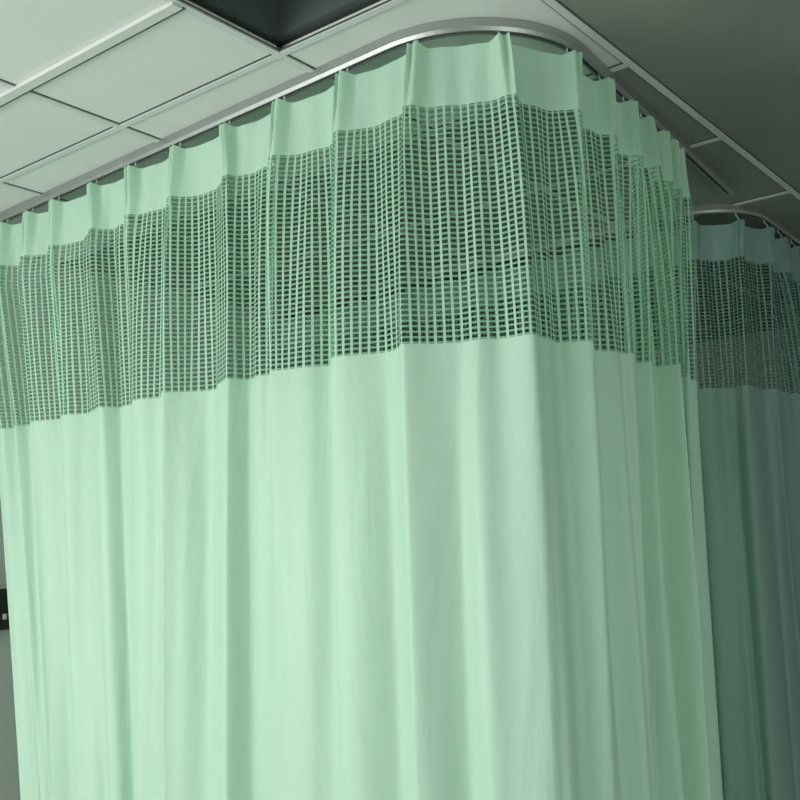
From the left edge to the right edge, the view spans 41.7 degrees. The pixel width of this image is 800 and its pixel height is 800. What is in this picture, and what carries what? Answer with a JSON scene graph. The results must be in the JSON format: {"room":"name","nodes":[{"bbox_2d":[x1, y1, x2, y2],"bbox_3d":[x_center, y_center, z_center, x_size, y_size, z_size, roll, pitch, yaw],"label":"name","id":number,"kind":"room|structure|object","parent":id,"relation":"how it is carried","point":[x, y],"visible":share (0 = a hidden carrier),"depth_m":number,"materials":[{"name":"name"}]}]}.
{"room":"hospital room","nodes":[
{"label":"hospital room","id":0,"kind":"room"},
{"bbox_2d":[0,259,397,799],"bbox_3d":[-1.803,0.638,3.217,0.100,2.677,8.300,-9,-11,37],"label":"wall","id":1,"kind":"structure","parent":0,"point":[9,767],"depth_m":4.07,"materials":[{"name":"paint"}]},
{"bbox_2d":[0,589,9,629],"bbox_3d":[-1.460,0.710,3.529,0.040,0.140,0.325,-9,-11,37],"label":"panel","id":2,"kind":"object","parent":1,"relation":"attached to","point":[4,614],"visible":0.81,"depth_m":3.62,"materials":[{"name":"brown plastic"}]},
{"bbox_2d":[0,0,799,350],"bbox_3d":[0.188,-1.088,1.860,5.300,0.370,8.300,-9,-11,37],"label":"ceiling","id":3,"kind":"structure","parent":0,"point":[736,63],"depth_m":2.67,"materials":[{"name":"tile"}]},
{"bbox_2d":[0,17,733,222],"bbox_3d":[-0.300,-0.701,2.919,2.643,0.028,1.200,-3,-9,5],"label":"track","id":4,"kind":"object","parent":3,"relation":"attached to","point":[555,37],"visible":0.84,"depth_m":2.56,"materials":[{"name":"metal"}]},
{"bbox_2d":[0,32,722,799],"bbox_3d":[-0.338,0.475,2.612,2.240,2.411,0.828,-4,-9,13],"label":"privacy curtain","id":5,"kind":"object","parent":4,"relation":"hanging from","point":[471,568],"visible":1,"depth_m":2.38,"materials":[{"name":"green fabric"}]},
{"bbox_2d":[0,0,799,347],"bbox_3d":[-0.858,-0.735,2.648,2.414,0.011,8.100,-9,-11,37],"label":"grid","id":6,"kind":"object","parent":3,"relation":"attached to","point":[171,8],"visible":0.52,"depth_m":2.66,"materials":[{"name":"metal"}]},
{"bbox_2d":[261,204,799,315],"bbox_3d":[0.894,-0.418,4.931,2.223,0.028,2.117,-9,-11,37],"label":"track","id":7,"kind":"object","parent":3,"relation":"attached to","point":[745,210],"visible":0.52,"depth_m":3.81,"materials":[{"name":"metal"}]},
{"bbox_2d":[273,213,799,799],"bbox_3d":[0.944,0.763,4.674,2.202,2.411,2.092,-9,-11,37],"label":"privacy curtain","id":8,"kind":"object","parent":7,"relation":"hanging from","point":[749,434],"visible":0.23,"depth_m":3.42,"materials":[{"name":"teal fabric"}]},
{"bbox_2d":[636,327,799,392],"bbox_3d":[2.778,0.743,4.823,5.100,2.677,0.100,-9,-11,37],"label":"wall","id":9,"kind":"structure","parent":0,"point":[765,333],"depth_m":5.63,"materials":[{"name":"paint"}]}
]}

